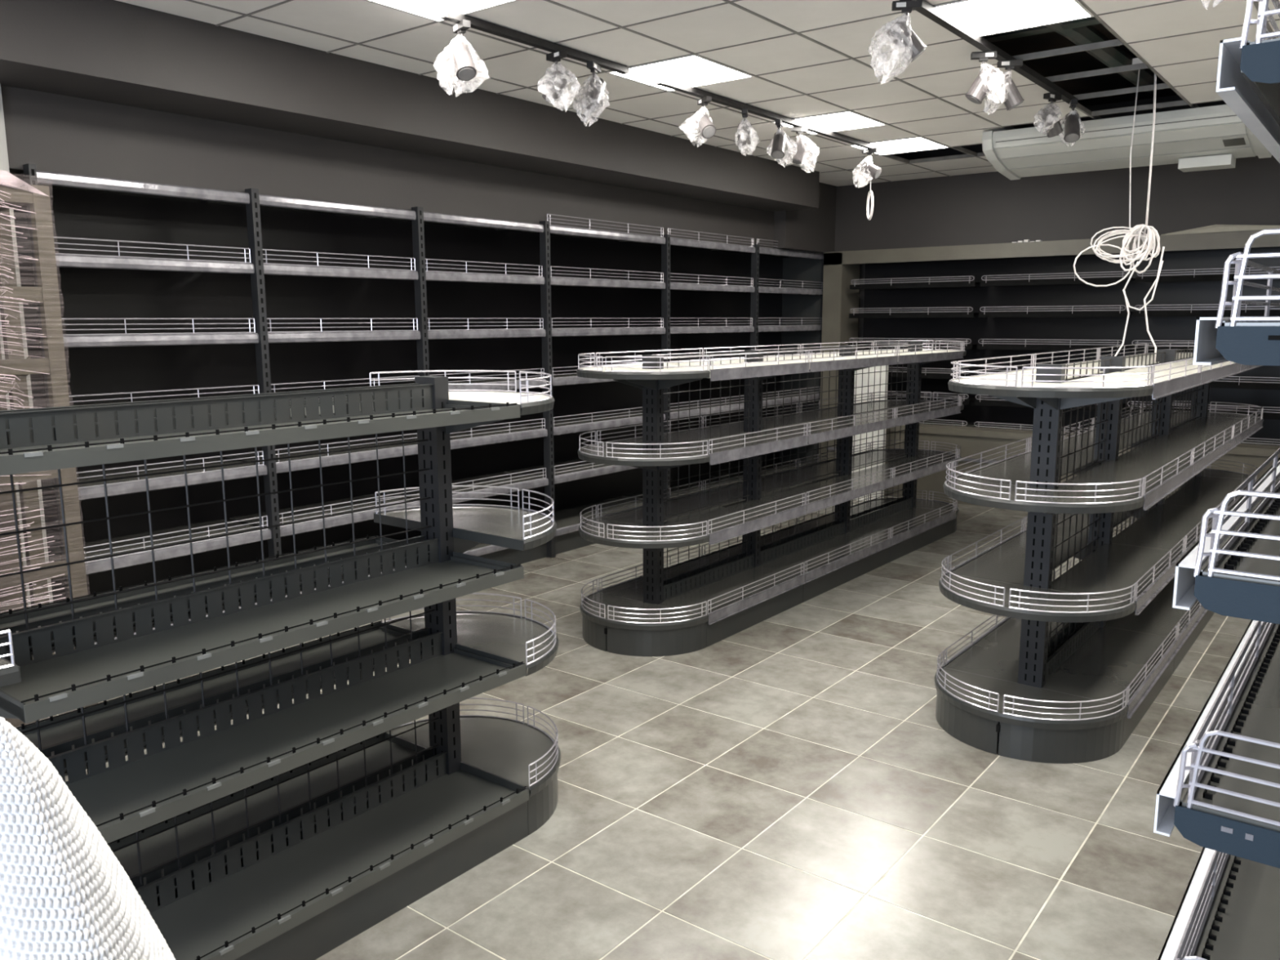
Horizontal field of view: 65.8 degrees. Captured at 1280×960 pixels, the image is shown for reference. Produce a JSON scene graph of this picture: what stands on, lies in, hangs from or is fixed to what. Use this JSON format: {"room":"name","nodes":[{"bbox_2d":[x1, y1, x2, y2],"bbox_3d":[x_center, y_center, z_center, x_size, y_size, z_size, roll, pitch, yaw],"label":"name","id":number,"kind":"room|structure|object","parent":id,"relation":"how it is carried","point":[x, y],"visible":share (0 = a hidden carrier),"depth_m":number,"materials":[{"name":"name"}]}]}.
{"room":"supermarket","nodes":[
{"label":"supermarket","id":0,"kind":"room"},
{"bbox_2d":[0,83,55,653],"bbox_3d":[-4.190,-0.148,3.269,0.629,2.785,3.765,7,12,37],"label":"wall","id":1,"kind":"structure","parent":0,"point":[4,164],"depth_m":4.48,"materials":[{"name":"paint"}]},
{"bbox_2d":[0,84,773,250],"bbox_3d":[-0.994,-2.023,7.183,0.589,0.353,6.734,7,12,37],"label":"wall","id":2,"kind":"structure","parent":0,"point":[55,133],"depth_m":5.63,"materials":[{"name":"paint"}]},
{"bbox_2d":[0,0,819,211],"bbox_3d":[-1.960,-2.336,5.476,1.069,0.814,10.500,7,12,37],"label":"ceiling beam","id":3,"kind":"structure","parent":0,"point":[113,51],"depth_m":5.21,"materials":[{"name":"paint"}]},
{"bbox_2d":[16,496,1251,959],"bbox_3d":[0.796,1.051,4.772,7.120,0.100,12.150,7,12,37],"label":"floor","id":4,"kind":"structure","parent":0,"point":[790,785],"depth_m":3.60,"materials":[{"name":"tile"}]},
{"bbox_2d":[0,170,97,727],"bbox_3d":[-2.793,-0.018,3.807,0.484,2.348,1.029,7,12,37],"label":"stacked shelf parts","id":5,"kind":"object","parent":4,"relation":"on","point":[15,366],"visible":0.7,"depth_m":4.01,"materials":[{"name":"pale timber"},{"name":"clear plastic wrap"}]},
{"bbox_2d":[0,716,175,959],"bbox_3d":[-0.887,0.926,1.465,0.975,1.213,0.385,7,12,39],"label":"bundle","id":6,"kind":"object","parent":4,"relation":"on","point":[64,894],"visible":1,"depth_m":1.28,"materials":[{"name":"white plastic"}]},
{"bbox_2d":[0,369,560,959],"bbox_3d":[-1.148,0.511,2.934,0.789,1.566,2.293,7,12,37],"label":"shelving","id":7,"kind":"object","parent":4,"relation":"on","point":[175,815],"visible":0.93,"depth_m":2.94,"materials":[{"name":"metal"}]},
{"bbox_2d":[13,163,823,644],"bbox_3d":[-0.581,-0.743,7.751,0.543,2.506,7.670,7,12,37],"label":"wall shelving","id":8,"kind":"object","parent":4,"relation":"on","point":[165,292],"visible":0.5,"depth_m":6.34,"materials":[{"name":"metal"}]},
{"bbox_2d":[576,340,966,656],"bbox_3d":[1.176,-0.139,6.900,0.804,1.571,4.453,7,12,37],"label":"shelving","id":9,"kind":"object","parent":4,"relation":"on","point":[773,573],"visible":0.98,"depth_m":6.17,"materials":[{"name":"metal"}]},
{"bbox_2d":[851,365,888,501],"bbox_3d":[2.179,-0.471,9.596,0.420,1.360,0.040,7,12,37],"label":"board","id":10,"kind":"object","parent":4,"relation":"on","point":[859,377],"visible":0.14,"depth_m":9.51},
{"bbox_2d":[817,230,1279,523],"bbox_3d":[4.251,-0.897,8.790,5.770,2.442,0.674,7,12,37],"label":"wall shelving","id":11,"kind":"object","parent":4,"relation":"on","point":[1001,300],"visible":0.58,"depth_m":9.34,"materials":[{"name":"metal"}]},
{"bbox_2d":[1013,240,1041,242],"bbox_3d":[3.551,-2.192,9.087,0.253,0.023,0.055,4,10,26],"label":"scrap","id":12,"kind":"object","parent":11,"relation":"on","point":[1024,241],"visible":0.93,"depth_m":9.07,"materials":[{"name":"white plastic"}]},
{"bbox_2d":[1160,224,1279,235],"bbox_3d":[4.924,-2.058,8.052,1.250,0.073,0.120,7,12,37],"label":"cardboard sheet","id":13,"kind":"object","parent":11,"relation":"on","point":[1215,228],"visible":0.93,"depth_m":8.12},
{"bbox_2d":[934,342,1263,763],"bbox_3d":[2.866,0.047,5.700,0.804,1.571,4.643,7,12,37],"label":"shelving","id":14,"kind":"object","parent":4,"relation":"on","point":[1077,660],"visible":0.94,"depth_m":4.42,"materials":[{"name":"metal"}]},
{"bbox_2d":[1153,0,1279,959],"bbox_3d":[1.634,0.238,2.099,0.487,2.350,2.625,7,12,37],"label":"shelving","id":15,"kind":"object","parent":4,"relation":"on","point":[1220,790],"visible":1,"depth_m":1.24,"materials":[{"name":"metal"}]},
{"bbox_2d":[115,0,1279,186],"bbox_3d":[0.782,-2.360,4.223,7.120,0.590,12.150,7,12,37],"label":"ceiling","id":16,"kind":"structure","parent":0,"point":[805,58],"depth_m":5.22,"materials":[{"name":"tile"}]},
{"bbox_2d":[366,0,518,22],"bbox_3d":[-0.872,-2.060,4.141,0.594,0.042,0.594,7,12,37],"label":"ceiling light panel","id":17,"kind":"object","parent":16,"relation":"attached to","point":[428,9],"visible":1,"depth_m":4.33,"materials":[{"name":"white plastic"}]},
{"bbox_2d":[439,8,628,75],"bbox_3d":[-0.474,-2.143,4.879,0.042,0.035,1.300,7,12,37],"label":"track","id":18,"kind":"object","parent":16,"relation":"attached to","point":[451,15],"visible":1,"depth_m":4.77,"materials":[{"name":"metal"}]},
{"bbox_2d":[433,19,488,96],"bbox_3d":[-0.836,-1.917,4.526,0.231,0.296,0.207,2,9,15],"label":"track spotlight","id":19,"kind":"object","parent":18,"relation":"hanging from","point":[459,51],"visible":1,"depth_m":4.47,"materials":[{"name":"white plastic"}]},
{"bbox_2d":[537,49,581,111],"bbox_3d":[-0.397,-1.987,4.956,0.207,0.298,0.192,1,9,5],"label":"track spotlight","id":20,"kind":"object","parent":18,"relation":"hanging from","point":[553,91],"visible":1,"depth_m":4.93,"materials":[{"name":"white plastic"}]},
{"bbox_2d":[573,61,609,126],"bbox_3d":[-0.257,-2.011,5.184,0.186,0.324,0.199,-3,9,-15],"label":"track spotlight","id":21,"kind":"object","parent":18,"relation":"hanging from","point":[597,86],"visible":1,"depth_m":5.17,"materials":[{"name":"white plastic"}]},
{"bbox_2d":[607,54,754,91],"bbox_3d":[0.231,-2.291,5.545,0.594,0.042,0.594,7,12,37],"label":"ceiling light panel","id":22,"kind":"object","parent":16,"relation":"attached to","point":[694,71],"visible":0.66,"depth_m":5.52,"materials":[{"name":"white plastic"}]},
{"bbox_2d":[655,76,879,151],"bbox_3d":[0.993,-2.450,6.747,0.042,0.035,2.910,7,12,37],"label":"track","id":23,"kind":"object","parent":16,"relation":"attached to","point":[662,82],"visible":0.79,"depth_m":6.43,"materials":[{"name":"metal"}]},
{"bbox_2d":[681,96,715,147],"bbox_3d":[0.367,-2.173,6.013,0.200,0.272,0.220,-4,10,-22],"label":"track spotlight","id":24,"kind":"object","parent":23,"relation":"hanging from","point":[703,123],"visible":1,"depth_m":5.98,"materials":[{"name":"white plastic"}]},
{"bbox_2d":[734,108,758,155],"bbox_3d":[0.688,-2.221,6.361,0.162,0.291,0.178,1,9,8],"label":"track spotlight","id":25,"kind":"object","parent":23,"relation":"hanging from","point":[745,133],"visible":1,"depth_m":6.33,"materials":[{"name":"white plastic"}]},
{"bbox_2d":[767,119,796,166],"bbox_3d":[0.968,-2.281,6.727,0.184,0.292,0.192,-1,9,-8],"label":"track spotlight","id":26,"kind":"object","parent":23,"relation":"hanging from","point":[776,150],"visible":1,"depth_m":6.68,"materials":[{"name":"white plastic"}]},
{"bbox_2d":[789,126,818,172],"bbox_3d":[1.161,-2.312,6.944,0.191,0.300,0.212,5,10,29],"label":"track spotlight","id":27,"kind":"object","parent":23,"relation":"hanging from","point":[802,143],"visible":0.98,"depth_m":6.90,"materials":[{"name":"white plastic"}]},
{"bbox_2d":[852,147,881,220],"bbox_3d":[1.804,-2.338,7.846,0.216,0.542,0.211,7,12,37],"label":"track spotlight","id":28,"kind":"object","parent":23,"relation":"hanging from","point":[872,171],"visible":1,"depth_m":7.80,"materials":[{"name":"white plastic"}]},
{"bbox_2d":[772,111,886,134],"bbox_3d":[1.333,-2.522,6.949,0.594,0.042,0.594,7,12,37],"label":"ceiling light panel","id":29,"kind":"object","parent":16,"relation":"attached to","point":[848,120],"visible":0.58,"depth_m":6.91,"materials":[{"name":"white plastic"}]},
{"bbox_2d":[848,137,949,155],"bbox_3d":[2.068,-2.675,7.885,0.594,0.042,0.594,7,12,37],"label":"ceiling light panel","id":30,"kind":"object","parent":16,"relation":"attached to","point":[916,144],"visible":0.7,"depth_m":7.87,"materials":[{"name":"white plastic"}]},
{"bbox_2d":[898,0,1077,104],"bbox_3d":[1.779,-2.173,5.009,0.042,0.035,3.090,7,12,37],"label":"track","id":31,"kind":"object","parent":16,"relation":"attached to","point":[929,11],"visible":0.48,"depth_m":4.86,"materials":[{"name":"metal"}]},
{"bbox_2d":[868,0,926,84],"bbox_3d":[1.097,-1.856,4.214,0.232,0.332,0.180,-2,9,-11],"label":"track spotlight","id":32,"kind":"object","parent":31,"relation":"hanging from","point":[908,44],"visible":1,"depth_m":4.17,"materials":[{"name":"white plastic"}]},
{"bbox_2d":[964,51,1004,104],"bbox_3d":[1.753,-2.025,4.998,0.185,0.252,0.169,-6,11,-31],"label":"track spotlight","id":33,"kind":"object","parent":31,"relation":"hanging from","point":[980,88],"visible":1,"depth_m":4.97,"materials":[{"name":"white plastic"}]},
{"bbox_2d":[983,59,1024,115],"bbox_3d":[1.896,-2.048,5.170,0.175,0.264,0.191,-9,12,-42],"label":"track spotlight","id":34,"kind":"object","parent":31,"relation":"hanging from","point":[1013,98],"visible":0.73,"depth_m":5.14,"materials":[{"name":"white plastic"}]},
{"bbox_2d":[1034,93,1062,137],"bbox_3d":[2.439,-2.180,5.918,0.167,0.246,0.221,5,10,27],"label":"track spotlight","id":35,"kind":"object","parent":31,"relation":"hanging from","point":[1051,123],"visible":1,"depth_m":5.91,"materials":[{"name":"white plastic"}]},
{"bbox_2d":[1059,98,1084,146],"bbox_3d":[2.676,-2.210,6.141,0.167,0.258,0.212,3,10,18],"label":"track spotlight","id":36,"kind":"object","parent":31,"relation":"hanging from","point":[1072,124],"visible":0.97,"depth_m":6.09,"materials":[{"name":"grey metal"}]},
{"bbox_2d":[934,0,1094,36],"bbox_3d":[1.653,-2.121,4.456,0.594,0.042,0.594,7,12,37],"label":"ceiling light panel","id":37,"kind":"object","parent":16,"relation":"attached to","point":[983,17],"visible":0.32,"depth_m":4.47,"materials":[{"name":"white plastic"}]},
{"bbox_2d":[1073,69,1164,361],"bbox_3d":[2.816,-1.606,5.824,0.488,1.805,0.212,2,9,13],"label":"hanging cable","id":38,"kind":"object","parent":16,"relation":"hanging from","point":[1136,231],"visible":1,"depth_m":5.80,"materials":[{"name":"white plastic"}]},
{"bbox_2d":[982,104,1271,180],"bbox_3d":[3.403,-2.342,6.988,1.740,0.315,0.730,7,12,37],"label":"air conditioner","id":39,"kind":"object","parent":16,"relation":"attached to","point":[1208,138],"visible":0.85,"depth_m":6.81,"materials":[{"name":"plastic"}]},
{"bbox_3d":[2.016,-1.908,3.360,0.042,0.035,1.640,7,12,37],"label":"track","id":40,"kind":"object","parent":16,"relation":"attached to","visible":0},
{"bbox_2d":[1204,0,1221,8],"bbox_3d":[1.921,-1.729,3.270,0.189,0.289,0.219,3,10,18],"label":"track spotlight","id":41,"kind":"object","parent":40,"relation":"hanging from","point":[1216,2],"visible":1,"depth_m":3.36,"materials":[{"name":"white plastic"}]},
{"bbox_2d":[857,263,865,350],"bbox_3d":[4.479,-1.498,9.185,7.120,3.700,0.100,7,12,37],"label":"wall","id":42,"kind":"structure","parent":0,"point":[862,269],"depth_m":10.69,"materials":[{"name":"paint"}]},
{"bbox_2d":[773,182,836,257],"bbox_3d":[1.554,-2.945,10.261,0.719,1.160,1.424,7,12,37],"label":"wall","id":43,"kind":"structure","parent":42,"relation":"attached to","point":[806,230],"depth_m":9.96,"materials":[{"name":"paint"}]},
{"bbox_2d":[834,94,1279,251],"bbox_3d":[4.609,-2.691,8.573,6.199,1.150,0.389,7,12,37],"label":"wall","id":44,"kind":"structure","parent":42,"relation":"attached to","point":[987,207],"depth_m":9.02,"materials":[{"name":"paint"}]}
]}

